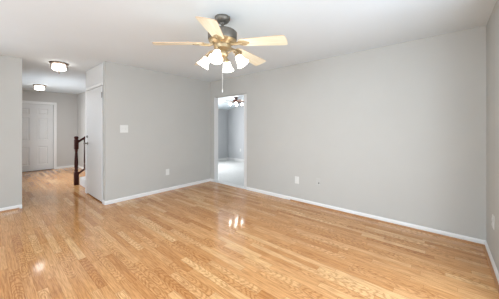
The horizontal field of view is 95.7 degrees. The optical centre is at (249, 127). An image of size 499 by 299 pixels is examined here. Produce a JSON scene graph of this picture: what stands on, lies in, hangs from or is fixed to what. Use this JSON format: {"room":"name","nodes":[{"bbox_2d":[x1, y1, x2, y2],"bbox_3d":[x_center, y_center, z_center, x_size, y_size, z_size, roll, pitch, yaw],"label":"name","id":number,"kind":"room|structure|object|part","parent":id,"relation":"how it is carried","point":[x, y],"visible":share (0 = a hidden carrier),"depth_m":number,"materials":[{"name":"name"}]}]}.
{"room":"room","nodes":[
{"label":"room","id":0,"kind":"room"},
{"bbox_2d":[0,55,21,207],"bbox_3d":[-4.866,0.086,2.437,0.120,2.440,3.403,0,0,41],"label":"wall","id":1,"kind":"structure","parent":0,"point":[10,67],"depth_m":3.59,"materials":[{"name":"grey paint"}]},
{"bbox_2d":[0,204,21,212],"bbox_3d":[-4.770,1.275,2.433,0.030,0.062,3.283,0,0,41],"label":"baseboard","id":2,"kind":"structure","parent":1,"relation":"attached to","point":[15,207],"depth_m":3.58,"materials":[{"name":"white paint"}]},
{"bbox_2d":[22,89,76,168],"bbox_3d":[-6.402,0.086,7.067,0.120,2.440,1.867,0,0,41],"label":"wall","id":3,"kind":"structure","parent":0,"point":[66,103],"depth_m":7.37,"materials":[{"name":"paint"}]},
{"bbox_2d":[22,103,52,171],"bbox_3d":[-6.554,0.281,6.862,0.045,2.020,0.900,0,0,41],"label":"door","id":4,"kind":"structure","parent":3,"relation":"in","point":[37,119],"depth_m":6.91,"materials":[{"name":"white paint"}]},
{"bbox_2d":[22,100,56,168],"bbox_3d":[-6.514,0.248,6.828,0.020,2.115,1.060,0,0,41],"label":"trim","id":5,"kind":"structure","parent":3,"relation":"attached to","point":[30,102],"depth_m":7.18,"materials":[{"name":"white paint"}]},
{"bbox_2d":[57,165,73,168],"bbox_3d":[-5.997,1.275,7.437,0.013,0.062,0.538,0,0,41],"label":"baseboard","id":6,"kind":"structure","parent":3,"relation":"attached to","point":[70,165],"depth_m":7.40,"materials":[{"name":"white paint"}]},
{"bbox_2d":[77,92,84,166],"bbox_3d":[-4.201,0.086,7.298,2.920,2.440,1.590,0,0,41],"label":"wall","id":7,"kind":"structure","parent":0,"point":[80,97],"depth_m":7.31,"materials":[{"name":"paint"}]},
{"bbox_2d":[88,61,112,200],"bbox_3d":[-2.839,0.086,4.255,1.130,2.440,0.120,0,0,41],"label":"wall","id":8,"kind":"structure","parent":0,"point":[107,85],"depth_m":3.88,"materials":[{"name":"grey paint"}]},
{"bbox_2d":[83,86,102,201],"bbox_3d":[-2.913,0.275,4.202,0.917,2.022,0.114,0,0,41],"label":"door","id":9,"kind":"structure","parent":8,"relation":"in","point":[94,136],"depth_m":4.15,"materials":[{"name":"white paint"}]},
{"bbox_2d":[85,82,102,192],"bbox_3d":[-2.932,0.256,4.246,1.000,2.100,0.016,0,0,41],"label":"trim","id":10,"kind":"structure","parent":8,"relation":"attached to","point":[101,83],"depth_m":4.51,"materials":[{"name":"white paint"}]},
{"bbox_2d":[86,63,102,87],"bbox_3d":[-2.930,-0.969,4.249,1.000,0.330,0.008,0,0,41],"label":"wall","id":11,"kind":"structure","parent":8,"relation":"attached to","point":[94,76],"depth_m":4.20,"materials":[{"name":"white paint"}]},
{"bbox_2d":[113,63,209,198],"bbox_3d":[-1.714,0.086,4.791,0.120,2.440,2.158,0,0,41],"label":"wall","id":12,"kind":"structure","parent":0,"point":[167,116],"depth_m":4.54,"materials":[{"name":"grey paint"}]},
{"bbox_2d":[120,125,127,132],"bbox_3d":[-2.251,0.016,4.061,0.016,0.135,0.135,0,0,41],"label":"light switch","id":13,"kind":"object","parent":12,"relation":"attached to","point":[123,128],"visible":1,"depth_m":4.06,"materials":[{"name":"white plastic"}]},
{"bbox_2d":[105,179,209,204],"bbox_3d":[-1.702,1.275,4.702,0.013,0.062,2.278,0,0,41],"label":"baseboard","id":14,"kind":"structure","parent":12,"relation":"attached to","point":[206,180],"depth_m":4.45,"materials":[{"name":"white paint"}]},
{"bbox_2d":[218,104,243,158],"bbox_3d":[0.475,0.176,6.990,7.180,2.620,3.790,0,0,41],"label":"wall","id":15,"kind":"structure","parent":0,"point":[231,121],"depth_m":10.28,"materials":[{"name":"paint"}]},
{"bbox_2d":[214,180,245,188],"bbox_3d":[-0.412,1.300,5.188,1.050,0.012,0.140,0,0,41],"label":"trim","id":16,"kind":"structure","parent":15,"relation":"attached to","point":[218,181],"depth_m":5.18,"materials":[{"name":"white paint"}]},
{"bbox_2d":[228,157,243,161],"bbox_3d":[1.520,1.431,8.423,6.660,0.110,0.013,0,0,41],"label":"baseboard","id":17,"kind":"structure","parent":15,"relation":"attached to","point":[234,159],"depth_m":10.23,"materials":[{"name":"white paint"}]},
{"bbox_2d":[218,160,243,185],"bbox_3d":[0.406,1.536,6.970,6.860,0.100,3.670,0,0,41],"label":"floor","id":18,"kind":"structure","parent":0,"point":[230,171],"depth_m":7.72,"materials":[{"name":"carpet"}]},
{"bbox_2d":[218,95,243,109],"bbox_3d":[0.497,-1.030,7.031,7.200,0.407,3.880,0,0,41],"label":"ceiling","id":19,"kind":"structure","parent":0,"point":[221,105],"depth_m":9.21,"materials":[{"name":"paint"}]},
{"bbox_2d":[223,97,243,105],"bbox_3d":[-0.517,-0.985,8.374,1.085,0.298,1.077,0,0,41],"label":"ceiling fan","id":20,"kind":"object","parent":19,"relation":"hanging from","point":[236,100],"visible":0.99,"depth_m":8.32,"materials":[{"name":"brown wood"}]},
{"bbox_2d":[0,0,496,93],"bbox_3d":[-3.203,-1.184,3.208,10.000,0.100,6.740,0,0,41],"label":"ceiling","id":21,"kind":"structure","parent":0,"point":[84,35],"depth_m":2.63,"materials":[{"name":"paint"}]},
{"bbox_2d":[33,84,45,91],"bbox_3d":[-5.534,-1.041,5.959,0.269,0.186,0.269,0,0,23],"label":"ceiling light","id":22,"kind":"object","parent":21,"relation":"attached to","point":[39,87],"visible":1,"depth_m":5.89,"materials":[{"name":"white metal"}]},
{"bbox_3d":[-5.534,-1.048,5.959,0.210,0.111,0.210,0,0,23],"label":"lamp shade","id":23,"kind":"part","parent":22,"relation":"part of","materials":[{"name":"white glass"}]},
{"bbox_2d":[49,61,68,72],"bbox_3d":[-3.323,-1.041,3.944,0.269,0.186,0.269,0,0,23],"label":"ceiling light","id":24,"kind":"object","parent":21,"relation":"attached to","point":[58,66],"visible":1,"depth_m":3.88,"materials":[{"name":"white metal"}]},
{"bbox_3d":[-3.323,-1.048,3.944,0.210,0.111,0.210,0,0,23],"label":"lamp shade","id":25,"kind":"part","parent":24,"relation":"part of","materials":[{"name":"white glass"}]},
{"bbox_2d":[152,14,287,91],"bbox_3d":[-0.248,-0.750,2.354,1.297,0.767,1.245,0,0,41],"label":"ceiling fan","id":26,"kind":"object","parent":21,"relation":"hanging from","point":[222,37],"visible":1,"depth_m":2.23,"materials":[{"name":"beige wood"}]},
{"bbox_3d":[-0.690,-0.828,2.216,0.485,0.006,0.164,-6,12,-14],"label":"blade","id":27,"kind":"part","parent":26,"relation":"part of","materials":[{"name":"beige wood"}]},
{"bbox_3d":[-0.484,-0.678,2.352,0.133,0.143,0.128,0,0,41],"label":"lamp shade","id":28,"kind":"part","parent":26,"relation":"part of","materials":[{"name":"white glass"}]},
{"bbox_3d":[-0.307,-0.828,1.895,0.164,0.006,0.485,11,6,3],"label":"blade","id":29,"kind":"part","parent":26,"relation":"part of","materials":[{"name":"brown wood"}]},
{"bbox_3d":[-0.309,-0.678,2.111,0.128,0.143,0.133,0,0,41],"label":"lamp shade","id":30,"kind":"part","parent":26,"relation":"part of","materials":[{"name":"white glass"}]},
{"bbox_3d":[-0.279,-0.550,2.334,0.011,0.367,0.012,0,0,41],"label":"pull chain","id":31,"kind":"part","parent":26,"relation":"part of","materials":[{"name":"white metal"}]},
{"bbox_3d":[-0.244,-0.678,2.527,0.128,0.143,0.133,0,0,41],"label":"lamp shade","id":32,"kind":"part","parent":26,"relation":"part of","materials":[{"name":"white glass"}]},
{"bbox_3d":[-0.069,-0.678,2.287,0.133,0.143,0.128,0,0,41],"label":"lamp shade","id":33,"kind":"part","parent":26,"relation":"part of","materials":[{"name":"white glass"}]},
{"bbox_3d":[-0.003,-0.828,2.645,0.164,0.006,0.485,-14,-14,38],"label":"blade","id":34,"kind":"part","parent":26,"relation":"part of","materials":[{"name":"beige wood"}]},
{"bbox_3d":[0.118,-0.828,2.160,0.485,0.006,0.164,6,-9,22],"label":"blade","id":35,"kind":"part","parent":26,"relation":"part of","materials":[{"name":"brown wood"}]},
{"bbox_2d":[0,167,498,298],"bbox_3d":[-3.196,1.356,3.216,9.760,0.100,6.520,0,0,41],"label":"floor","id":36,"kind":"structure","parent":0,"point":[206,240],"depth_m":2.39,"materials":[{"name":"brown wood"}]},
{"bbox_2d":[74,136,84,184],"bbox_3d":[-3.473,0.239,5.782,0.088,2.134,1.644,0,0,41],"label":"stair railing","id":37,"kind":"object","parent":36,"relation":"on","point":[76,141],"visible":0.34,"depth_m":5.17,"materials":[{"name":"brown wood"}]},
{"bbox_3d":[-3.979,0.745,5.191,0.088,1.122,0.088,0,0,41],"label":"newel post","id":38,"kind":"part","parent":37,"relation":"part of","materials":[{"name":"brown wood"}]},
{"bbox_2d":[80,176,84,186],"bbox_3d":[-3.049,0.766,5.546,0.850,1.080,1.650,0,0,41],"label":"staircase","id":39,"kind":"structure","parent":36,"relation":"on","point":[82,179],"depth_m":5.04,"materials":[{"name":"wood"}]},
{"bbox_2d":[210,26,485,239],"bbox_3d":[0.865,0.086,4.080,4.960,2.440,0.120,0,0,41],"label":"wall","id":40,"kind":"structure","parent":0,"point":[397,132],"depth_m":3.15,"materials":[{"name":"grey paint"}]},
{"bbox_2d":[214,97,217,180],"bbox_3d":[-0.813,0.283,5.520,0.008,2.045,0.118,0,0,41],"label":"trim","id":41,"kind":"structure","parent":40,"relation":"attached to","point":[215,99],"depth_m":5.50,"materials":[{"name":"white paint"}]},
{"bbox_2d":[244,94,246,187],"bbox_3d":[-0.060,0.283,4.887,0.125,2.045,0.040,0,0,41],"label":"trim","id":42,"kind":"structure","parent":40,"relation":"attached to","point":[245,95],"depth_m":4.88,"materials":[{"name":"white paint"}]},
{"bbox_2d":[246,187,485,245],"bbox_3d":[1.269,1.275,3.634,3.525,0.062,0.030,0,0,41],"label":"baseboard","id":43,"kind":"structure","parent":40,"relation":"attached to","point":[480,242],"depth_m":3.12,"materials":[{"name":"white paint"}]},
{"bbox_3d":[1.669,1.298,3.283,2.460,0.017,0.017,0,0,41],"label":"shoe moulding","id":44,"kind":"part","parent":43,"relation":"part of","materials":[{"name":"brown wood"}]},
{"bbox_2d":[486,0,498,272],"bbox_3d":[0.547,0.086,-0.008,0.120,2.440,6.500,0,0,41],"label":"wall","id":45,"kind":"structure","parent":0,"point":[492,27],"depth_m":2.18,"materials":[{"name":"grey paint"}]},
{"bbox_2d":[483,241,498,293],"bbox_3d":[0.490,1.275,0.041,0.030,0.062,6.500,0,0,41],"label":"baseboard","id":46,"kind":"structure","parent":45,"relation":"attached to","point":[493,268],"depth_m":2.10,"materials":[{"name":"white paint"}]},
{"bbox_2d":[492,214,494,229],"bbox_3d":[2.287,0.882,2.123,0.013,0.125,0.078,0,0,41],"label":"electrical outlet","id":47,"kind":"object","parent":45,"relation":"attached to","point":[493,217],"visible":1,"depth_m":2.10,"materials":[{"name":"white plastic"}]}
]}

